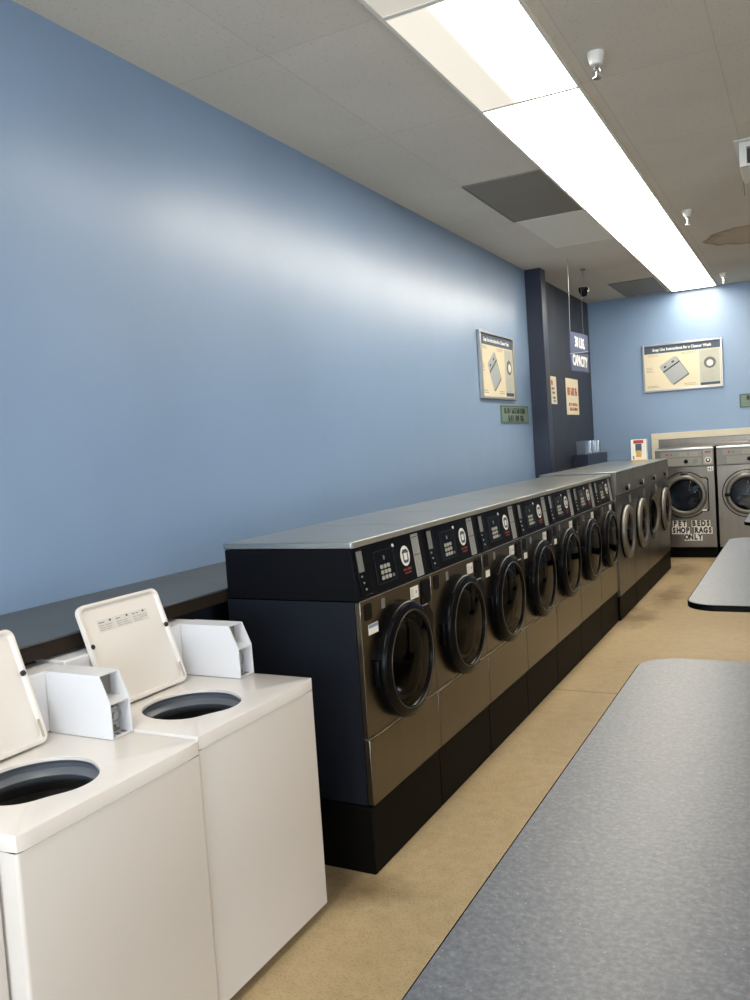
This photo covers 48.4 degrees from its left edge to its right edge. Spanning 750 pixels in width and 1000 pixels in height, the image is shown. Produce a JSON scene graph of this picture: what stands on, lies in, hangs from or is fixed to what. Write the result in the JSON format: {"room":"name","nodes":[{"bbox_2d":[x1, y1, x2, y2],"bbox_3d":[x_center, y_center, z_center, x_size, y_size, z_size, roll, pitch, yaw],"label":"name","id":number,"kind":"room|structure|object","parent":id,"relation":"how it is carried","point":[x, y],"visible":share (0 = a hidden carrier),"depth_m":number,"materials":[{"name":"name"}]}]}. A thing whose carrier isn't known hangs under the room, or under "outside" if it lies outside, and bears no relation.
{"room":"laundry","nodes":[
{"label":"laundry","id":0,"kind":"room"},
{"bbox_2d":[0,0,593,614],"bbox_3d":[-0.475,-0.388,5.123,0.120,3.490,15.320,-2,4,28],"label":"wall","id":1,"kind":"structure","parent":0,"point":[213,334],"depth_m":4.24,"materials":[{"name":"blue paint"}]},
{"bbox_2d":[476,329,516,400],"bbox_3d":[1.215,-1.313,8.234,0.033,0.645,1.020,-2,4,28],"label":"framed poster","id":2,"kind":"object","parent":1,"relation":"attached to","point":[496,352],"visible":1,"depth_m":8.20,"materials":[{"name":"beige paper"}]},
{"bbox_2d":[488,352,500,390],"bbox_3d":[1.170,-1.253,8.149,0.002,0.385,0.373,-2,4,28],"label":"picture","id":3,"kind":"object","parent":2,"relation":"attached to","point":[494,358],"depth_m":8.14,"materials":[{"name":"grey paper"}]},
{"bbox_2d":[481,345,511,393],"bbox_3d":[1.208,-1.270,8.223,0.001,0.445,0.888,-2,4,28],"label":"print","id":4,"kind":"object","parent":2,"relation":"attached to","point":[496,359],"depth_m":8.21,"materials":[{"name":"beige paper"}]},
{"bbox_2d":[507,361,511,374],"bbox_3d":[1.375,-1.353,8.543,0.004,0.150,0.150,-2,4,28],"label":"picture","id":5,"kind":"object","parent":2,"relation":"attached to","point":[509,363],"depth_m":8.54,"materials":[{"name":"grey paper"}]},
{"bbox_2d":[500,405,528,422],"bbox_3d":[1.463,-0.893,8.705,0.010,0.184,0.900,-2,4,28],"label":"sign","id":6,"kind":"object","parent":1,"relation":"attached to","point":[509,413],"visible":1,"depth_m":8.66,"materials":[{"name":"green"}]},
{"bbox_2d":[504,408,524,420],"bbox_3d":[1.462,-0.888,8.691,0.001,0.137,0.694,-2,4,28],"label":"print","id":7,"kind":"object","parent":6,"relation":"attached to","point":[510,414],"depth_m":8.67,"materials":[{"name":"black"}]},
{"bbox_2d":[524,268,554,477],"bbox_3d":[1.837,-1.348,9.267,0.179,2.379,0.175,-2,4,28],"label":"pillar","id":8,"kind":"structure","parent":1,"relation":"attached to","point":[535,288],"depth_m":9.19,"materials":[{"name":"blue paint"}]},
{"bbox_2d":[550,376,556,403],"bbox_3d":[2.156,-1.324,10.063,0.004,0.330,0.250,-2,4,28],"label":"paper notice","id":9,"kind":"object","parent":1,"relation":"attached to","point":[552,379],"visible":0.97,"depth_m":10.06,"materials":[{"name":"beige paper"}]},
{"bbox_2d":[551,380,555,401],"bbox_3d":[2.152,-1.314,10.051,0.001,0.268,0.185,-2,4,28],"label":"print","id":10,"kind":"object","parent":9,"relation":"attached to","point":[553,382],"depth_m":10.05,"materials":[{"name":"red"}]},
{"bbox_2d":[565,378,578,414],"bbox_3d":[2.568,-1.342,10.848,0.006,0.464,0.620,-2,4,28],"label":"paper notice","id":11,"kind":"object","parent":1,"relation":"attached to","point":[572,400],"visible":1,"depth_m":10.82,"materials":[{"name":"beige paper"}]},
{"bbox_2d":[567,387,577,410],"bbox_3d":[2.571,-1.309,10.846,0.001,0.295,0.494,-2,4,28],"label":"print","id":12,"kind":"object","parent":11,"relation":"attached to","point":[572,392],"depth_m":10.84,"materials":[{"name":"red"}]},
{"bbox_2d":[12,0,749,302],"bbox_3d":[2.408,-2.285,3.508,6.840,0.100,15.440,-2,4,28],"label":"ceiling","id":13,"kind":"structure","parent":0,"point":[327,80],"depth_m":4.45,"materials":[{"name":"white paint"}]},
{"bbox_2d":[358,0,440,20],"bbox_3d":[-0.007,-2.030,2.924,0.571,0.015,1.220,-2,4,28],"label":"recessed light","id":14,"kind":"object","parent":13,"relation":"in","point":[381,9],"visible":1,"depth_m":3.49,"materials":[{"name":"white plastic"}]},
{"bbox_2d":[365,0,432,16],"bbox_3d":[-0.007,-2.031,2.924,0.533,0.010,1.194,-2,4,28],"label":"diffuser","id":15,"kind":"object","parent":14,"relation":"attached to","point":[379,8],"depth_m":3.49,"materials":[{"name":"beige plastic"}]},
{"bbox_2d":[381,0,580,112],"bbox_3d":[0.556,-2.133,4.003,0.571,0.015,1.220,-2,4,28],"label":"recessed light","id":16,"kind":"object","parent":13,"relation":"in","point":[494,54],"visible":1,"depth_m":3.93,"materials":[{"name":"white plastic"}]},
{"bbox_2d":[461,169,581,222],"bbox_3d":[1.163,-2.322,6.428,0.591,0.009,1.200,-2,4,28],"label":"ceiling panel","id":17,"kind":"object","parent":13,"relation":"attached to","point":[527,195],"visible":1,"depth_m":6.35,"materials":[{"name":"tile"}]},
{"bbox_2d":[516,209,612,247],"bbox_3d":[1.728,-2.424,7.499,0.578,0.009,1.190,-2,4,28],"label":"tile","id":18,"kind":"structure","parent":13,"relation":"attached to","point":[574,227],"depth_m":7.44,"materials":[{"name":"white tile"}]},
{"bbox_2d":[480,84,655,209],"bbox_3d":[1.400,-2.286,5.622,0.571,0.015,2.440,-2,4,28],"label":"recessed light","id":19,"kind":"object","parent":13,"relation":"in","point":[564,134],"visible":1,"depth_m":5.32,"materials":[{"name":"white plastic"}]},
{"bbox_2d":[484,88,622,169],"bbox_3d":[1.122,-2.236,5.087,0.533,0.010,1.204,-2,4,28],"label":"diffuser","id":20,"kind":"object","parent":19,"relation":"attached to","point":[565,128],"depth_m":5.01,"materials":[{"name":"beige plastic"}]},
{"bbox_2d":[545,153,652,208],"bbox_3d":[1.679,-2.338,6.156,0.533,0.010,1.204,-2,4,28],"label":"diffuser","id":21,"kind":"object","parent":19,"relation":"attached to","point":[611,179],"depth_m":6.08,"materials":[{"name":"beige plastic"}]},
{"bbox_2d":[567,259,588,371],"bbox_3d":[2.201,-1.971,9.055,0.014,1.162,0.800,-2,4,28],"label":"sign","id":22,"kind":"object","parent":13,"relation":"hanging from","point":[578,342],"visible":1,"depth_m":9.03,"materials":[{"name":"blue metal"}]},
{"bbox_2d":[578,269,588,296],"bbox_3d":[2.328,-2.428,9.327,0.113,0.301,0.112,-2,4,28],"label":"camera","id":23,"kind":"object","parent":13,"relation":"hanging from","point":[583,291],"visible":0.98,"depth_m":9.30,"materials":[{"name":"grey plastic"}]},
{"bbox_2d":[587,49,604,79],"bbox_3d":[1.080,-2.118,4.069,0.086,0.122,0.086,-2,4,28],"label":"sprinkler head","id":24,"kind":"object","parent":13,"relation":"attached to","point":[595,57],"visible":1,"depth_m":4.05},
{"bbox_2d":[608,277,666,296],"bbox_3d":[3.393,-2.729,10.732,0.540,0.009,1.170,-2,4,28],"label":"ceiling panel","id":25,"kind":"object","parent":13,"relation":"attached to","point":[647,285],"visible":1,"depth_m":10.68,"materials":[{"name":"tile"}]},
{"bbox_2d":[584,195,693,260],"bbox_3d":[2.526,-2.491,7.779,0.571,0.015,2.440,-2,4,28],"label":"recessed light","id":26,"kind":"object","parent":13,"relation":"in","point":[645,228],"visible":1,"depth_m":7.56,"materials":[{"name":"white plastic"}]},
{"bbox_2d":[587,197,674,237],"bbox_3d":[2.247,-2.441,7.245,0.533,0.010,1.204,-2,4,28],"label":"diffuser","id":27,"kind":"object","parent":26,"relation":"attached to","point":[648,215],"depth_m":7.19,"materials":[{"name":"beige plastic"}]},
{"bbox_2d":[617,228,691,259],"bbox_3d":[2.804,-2.542,8.314,0.533,0.010,1.204,-2,4,28],"label":"diffuser","id":28,"kind":"object","parent":26,"relation":"attached to","point":[666,242],"depth_m":8.25,"materials":[{"name":"beige plastic"}]},
{"bbox_2d":[639,251,716,291],"bbox_3d":[3.651,-2.696,9.937,0.571,0.015,2.440,-2,4,28],"label":"recessed light","id":29,"kind":"object","parent":13,"relation":"in","point":[686,271],"visible":1,"depth_m":9.77,"materials":[{"name":"white plastic"}]},
{"bbox_2d":[641,253,704,276],"bbox_3d":[3.372,-2.645,9.402,0.533,0.010,1.204,-2,4,28],"label":"diffuser","id":30,"kind":"object","parent":29,"relation":"attached to","point":[680,264],"depth_m":9.37,"materials":[{"name":"beige plastic"}]},
{"bbox_2d":[658,271,714,290],"bbox_3d":[3.930,-2.747,10.472,0.533,0.010,1.204,-2,4,28],"label":"diffuser","id":31,"kind":"object","parent":29,"relation":"attached to","point":[697,279],"depth_m":10.42,"materials":[{"name":"beige plastic"}]},
{"bbox_2d":[682,209,691,224],"bbox_3d":[2.659,-2.405,7.100,0.086,0.122,0.086,-2,4,28],"label":"sprinkler head","id":32,"kind":"object","parent":13,"relation":"attached to","point":[686,213],"visible":1,"depth_m":7.08},
{"bbox_2d":[720,272,726,282],"bbox_3d":[4.228,-2.691,10.114,0.086,0.122,0.086,-2,4,28],"label":"sprinkler head","id":33,"kind":"object","parent":13,"relation":"attached to","point":[723,275],"visible":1,"depth_m":10.09},
{"bbox_2d":[733,137,749,195],"bbox_3d":[2.743,-2.259,5.544,0.620,0.237,0.524,-2,4,28],"label":"ceiling vent","id":34,"kind":"object","parent":13,"relation":"in","point":[742,146],"visible":1,"depth_m":5.47,"materials":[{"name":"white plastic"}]},
{"bbox_2d":[422,580,430,600],"bbox_3d":[0.226,0.402,3.675,0.002,0.087,0.080,-2,4,28],"label":"handle","id":35,"kind":"object","parent":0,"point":[426,591],"depth_m":3.67,"materials":[{"name":"black plastic"}]},
{"bbox_2d":[475,558,481,575],"bbox_3d":[0.530,0.346,4.258,0.002,0.087,0.080,-2,4,28],"label":"handle","id":36,"kind":"object","parent":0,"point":[478,562],"depth_m":4.25,"materials":[{"name":"black plastic"}]},
{"bbox_2d":[230,557,749,999],"bbox_3d":[2.645,1.291,3.723,6.840,0.100,15.440,-2,4,28],"label":"floor","id":37,"kind":"structure","parent":0,"point":[373,935],"depth_m":3.48,"materials":[{"name":"beige tile"}]},
{"bbox_2d":[0,905,9,999],"bbox_3d":[-1.253,1.027,1.738,0.650,1.177,0.628,-2,4,28],"label":"washer","id":38,"kind":"object","parent":37,"relation":"on","point":[4,990],"visible":1,"depth_m":1.86,"materials":[{"name":"white metal"}]},
{"bbox_2d":[0,630,218,999],"bbox_3d":[-0.914,0.973,2.269,0.650,1.177,0.628,-2,4,28],"label":"washer","id":39,"kind":"object","parent":37,"relation":"on","point":[105,890],"visible":1,"depth_m":2.20,"materials":[{"name":"white metal"}]},
{"bbox_2d":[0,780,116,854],"bbox_3d":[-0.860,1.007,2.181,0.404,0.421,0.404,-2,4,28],"label":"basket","id":40,"kind":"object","parent":39,"relation":"on","point":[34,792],"depth_m":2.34,"materials":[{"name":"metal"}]},
{"bbox_2d":[0,561,228,665],"bbox_3d":[-0.242,0.816,4.737,0.574,1.105,14.390,-2,4,28],"label":"ledge","id":41,"kind":"object","parent":37,"relation":"on","point":[201,593],"depth_m":3.26,"materials":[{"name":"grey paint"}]},
{"bbox_2d":[35,588,326,999],"bbox_3d":[-0.633,0.915,2.830,0.650,1.187,0.628,-2,4,28],"label":"washer","id":42,"kind":"object","parent":37,"relation":"on","point":[195,679],"visible":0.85,"depth_m":2.76,"materials":[{"name":"white metal"}]},
{"bbox_2d":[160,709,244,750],"bbox_3d":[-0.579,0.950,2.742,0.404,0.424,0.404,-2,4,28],"label":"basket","id":43,"kind":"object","parent":42,"relation":"on","point":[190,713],"depth_m":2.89,"materials":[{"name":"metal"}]},
{"bbox_2d":[223,524,441,874],"bbox_3d":[-0.132,0.784,3.594,0.673,1.290,0.658,-2,4,28],"label":"washer","id":44,"kind":"object","parent":37,"relation":"on","point":[347,609],"visible":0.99,"depth_m":3.29,"materials":[{"name":"black metal"}]},
{"bbox_2d":[404,567,411,573],"bbox_3d":[0.140,0.300,3.546,0.004,0.024,0.077,-2,4,28],"label":"print","id":45,"kind":"object","parent":44,"relation":"attached to","point":[407,570],"depth_m":3.55,"materials":[{"name":"red paint"}]},
{"bbox_2d":[411,536,422,573],"bbox_3d":[0.186,0.239,3.648,0.022,0.162,0.060,-2,4,28],"label":"panel","id":46,"kind":"object","parent":44,"relation":"on","point":[416,551],"depth_m":3.64,"materials":[{"name":"grey metal"}]},
{"bbox_2d":[311,510,490,804],"bbox_3d":[0.172,0.729,4.177,0.673,1.290,0.658,-2,4,28],"label":"washer","id":47,"kind":"object","parent":37,"relation":"on","point":[450,538],"visible":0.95,"depth_m":3.98,"materials":[{"name":"black metal"}]},
{"bbox_2d":[467,520,474,552],"bbox_3d":[0.490,0.184,4.232,0.022,0.162,0.060,-2,4,28],"label":"panel","id":48,"kind":"object","parent":47,"relation":"on","point":[470,529],"depth_m":4.23,"materials":[{"name":"grey metal"}]},
{"bbox_2d":[373,499,528,753],"bbox_3d":[0.476,0.673,4.760,0.673,1.290,0.658,-2,4,28],"label":"washer","id":49,"kind":"object","parent":37,"relation":"on","point":[503,573],"visible":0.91,"depth_m":4.56,"materials":[{"name":"black metal"}]},
{"bbox_2d":[516,542,520,557],"bbox_3d":[0.834,0.291,4.841,0.002,0.087,0.080,-2,4,28],"label":"handle","id":50,"kind":"object","parent":49,"relation":"on","point":[518,544],"depth_m":4.83,"materials":[{"name":"black"}]},
{"bbox_2d":[425,491,557,713],"bbox_3d":[0.780,0.618,5.343,0.673,1.290,0.658,-2,4,28],"label":"washer","id":51,"kind":"object","parent":37,"relation":"on","point":[531,509],"visible":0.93,"depth_m":5.15,"materials":[{"name":"black metal"}]},
{"bbox_2d":[548,529,551,542],"bbox_3d":[1.138,0.236,5.424,0.002,0.087,0.080,-2,4,28],"label":"handle","id":52,"kind":"object","parent":51,"relation":"on","point":[549,530],"depth_m":5.42,"materials":[{"name":"black"}]},
{"bbox_2d":[463,484,581,683],"bbox_3d":[1.085,0.563,5.927,0.673,1.290,0.658,-2,4,28],"label":"washer","id":53,"kind":"object","parent":37,"relation":"on","point":[559,499],"visible":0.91,"depth_m":5.73,"materials":[{"name":"black metal"}]},
{"bbox_2d":[497,479,601,658],"bbox_3d":[1.389,0.508,6.510,0.673,1.290,0.658,-2,4,28],"label":"washer","id":54,"kind":"object","parent":37,"relation":"on","point":[588,528],"visible":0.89,"depth_m":6.32,"materials":[{"name":"black"}]},
{"bbox_2d":[521,474,618,637],"bbox_3d":[1.693,0.452,7.093,0.673,1.290,0.658,-2,4,28],"label":"washer","id":55,"kind":"object","parent":37,"relation":"on","point":[606,515],"visible":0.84,"depth_m":6.90,"materials":[{"name":"black metal"}]},
{"bbox_2d":[401,658,749,999],"bbox_3d":[0.948,1.055,1.595,1.220,0.848,2.445,-2,4,28],"label":"folding table","id":56,"kind":"object","parent":37,"relation":"on","point":[629,879],"visible":1,"depth_m":1.50,"materials":[{"name":"grey laminate"}]},
{"bbox_2d":[539,468,636,620],"bbox_3d":[2.022,0.386,7.717,0.742,1.305,0.743,-2,4,28],"label":"washer","id":57,"kind":"object","parent":37,"relation":"on","point":[621,482],"visible":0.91,"depth_m":7.46,"materials":[{"name":"silver metal"}]},
{"bbox_2d":[564,464,649,602],"bbox_3d":[2.365,0.323,8.375,0.742,1.305,0.743,-2,4,28],"label":"washer","id":58,"kind":"object","parent":37,"relation":"on","point":[640,505],"visible":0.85,"depth_m":8.17,"materials":[{"name":"silver metal"}]},
{"bbox_2d":[584,461,660,589],"bbox_3d":[2.695,0.261,9.040,0.711,1.305,0.743,-2,4,28],"label":"washer","id":59,"kind":"object","parent":37,"relation":"on","point":[654,507],"visible":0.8,"depth_m":8.90,"materials":[{"name":"silver metal"}]},
{"bbox_2d":[598,458,671,577],"bbox_3d":[3.052,0.198,9.692,0.742,1.305,0.743,-2,4,28],"label":"washer","id":60,"kind":"object","parent":37,"relation":"on","point":[664,498],"visible":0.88,"depth_m":9.48,"materials":[{"name":"silver metal"}]},
{"bbox_2d":[631,439,647,460],"bbox_3d":[3.027,-0.571,9.558,0.170,0.245,0.104,-2,4,28],"label":"soap box","id":61,"kind":"object","parent":60,"relation":"on","point":[639,448],"visible":0.99,"depth_m":9.52,"materials":[{"name":"white cardboard"}]},
{"bbox_2d":[633,440,642,458],"bbox_3d":[3.003,-0.576,9.526,0.122,0.214,0.002,-2,4,28],"label":"print","id":62,"kind":"object","parent":61,"relation":"attached to","point":[637,444],"depth_m":9.53,"materials":[{"name":"red"}]},
{"bbox_2d":[655,445,720,556],"bbox_3d":[4.080,0.015,10.831,0.697,1.397,0.763,-2,4,28],"label":"washer","id":63,"kind":"object","parent":37,"relation":"on","point":[692,471],"visible":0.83,"depth_m":10.52,"materials":[{"name":"silver metal"}]},
{"bbox_2d":[666,452,696,455],"bbox_3d":[3.865,-0.574,10.509,0.387,0.041,0.001,-2,4,28],"label":"print","id":64,"kind":"object","parent":63,"relation":"attached to","point":[667,453],"depth_m":10.51,"materials":[{"name":"white"}]},
{"bbox_2d":[687,537,749,611],"bbox_3d":[2.520,0.771,4.574,1.220,0.848,2.445,-2,4,28],"label":"folding table","id":65,"kind":"object","parent":37,"relation":"on","point":[725,587],"visible":1,"depth_m":4.19,"materials":[{"name":"grey laminate"}]},
{"bbox_2d":[716,443,749,549],"bbox_3d":[4.723,-0.007,10.488,0.697,1.397,0.772,-2,4,28],"label":"washer","id":66,"kind":"object","parent":37,"relation":"on","point":[733,460],"visible":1,"depth_m":10.29,"materials":[{"name":"silver metal"}]},
{"bbox_2d":[737,495,749,507],"bbox_3d":[4.700,0.028,10.472,0.296,0.168,0.212,-2,4,28],"label":"bundle","id":67,"kind":"object","parent":66,"relation":"in","point":[744,500],"visible":0.98,"depth_m":10.43,"materials":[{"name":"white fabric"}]},
{"bbox_2d":[744,513,749,525],"bbox_3d":[4.104,0.486,7.563,1.220,0.848,2.445,-2,4,28],"label":"folding table","id":68,"kind":"object","parent":37,"relation":"on","point":[747,520],"visible":1,"depth_m":6.83,"materials":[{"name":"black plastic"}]},
{"bbox_2d":[572,440,606,468],"bbox_3d":[2.895,-0.569,11.209,0.200,0.460,1.130,-2,4,28],"label":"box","id":69,"kind":"object","parent":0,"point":[589,452],"visible":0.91,"depth_m":10.94,"materials":[{"name":"blue paint"}]},
{"bbox_2d":[587,281,749,461],"bbox_3d":[6.056,-1.139,10.383,6.840,3.490,0.120,-2,4,28],"label":"wall","id":70,"kind":"structure","parent":0,"point":[623,413],"depth_m":11.37,"materials":[{"name":"blue paint"}]},
{"bbox_2d":[642,337,723,392],"bbox_3d":[4.135,-1.808,11.233,1.020,0.645,0.033,-2,4,28],"label":"framed poster","id":71,"kind":"object","parent":70,"relation":"attached to","point":[692,364],"visible":1,"depth_m":11.23,"materials":[{"name":"beige paper"}]},
{"bbox_2d":[660,356,688,384],"bbox_3d":[4.049,-1.754,11.285,0.373,0.385,0.002,-2,4,28],"label":"picture","id":72,"kind":"object","parent":71,"relation":"attached to","point":[674,370],"depth_m":11.28,"materials":[{"name":"grey paper"}]},
{"bbox_2d":[647,350,714,387],"bbox_3d":[4.124,-1.766,11.245,0.888,0.445,0.001,-2,4,28],"label":"print","id":73,"kind":"object","parent":71,"relation":"attached to","point":[667,368],"depth_m":11.24,"materials":[{"name":"beige paper"}]},
{"bbox_2d":[704,356,715,367],"bbox_3d":[4.444,-1.829,11.070,0.150,0.150,0.004,-2,4,28],"label":"picture","id":74,"kind":"object","parent":71,"relation":"attached to","point":[709,361],"depth_m":11.07,"materials":[{"name":"grey paper"}]},
{"bbox_2d":[651,428,749,458],"bbox_3d":[5.015,-0.154,10.934,2.615,1.599,0.029,-2,4,28],"label":"trim","id":75,"kind":"structure","parent":70,"relation":"attached to","point":[736,431],"depth_m":11.22,"materials":[{"name":"beige"}]},
{"bbox_2d":[659,434,749,448],"bbox_3d":[5.062,-0.111,10.920,2.522,1.508,0.016,-2,4,28],"label":"trim","id":76,"kind":"structure","parent":70,"relation":"attached to","point":[662,443],"depth_m":11.18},
{"bbox_2d":[663,441,749,447],"bbox_3d":[4.891,-0.609,10.866,2.143,0.330,0.140,-2,4,28],"label":"shelf","id":77,"kind":"object","parent":70,"relation":"attached to","point":[733,442],"visible":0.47,"depth_m":11.04,"materials":[{"name":"grey metal"}]},
{"bbox_2d":[739,393,749,407],"bbox_3d":[5.182,-1.313,10.746,0.900,0.184,0.010,-2,4,28],"label":"sign","id":78,"kind":"object","parent":70,"relation":"attached to","point":[744,399],"visible":1,"depth_m":10.92,"materials":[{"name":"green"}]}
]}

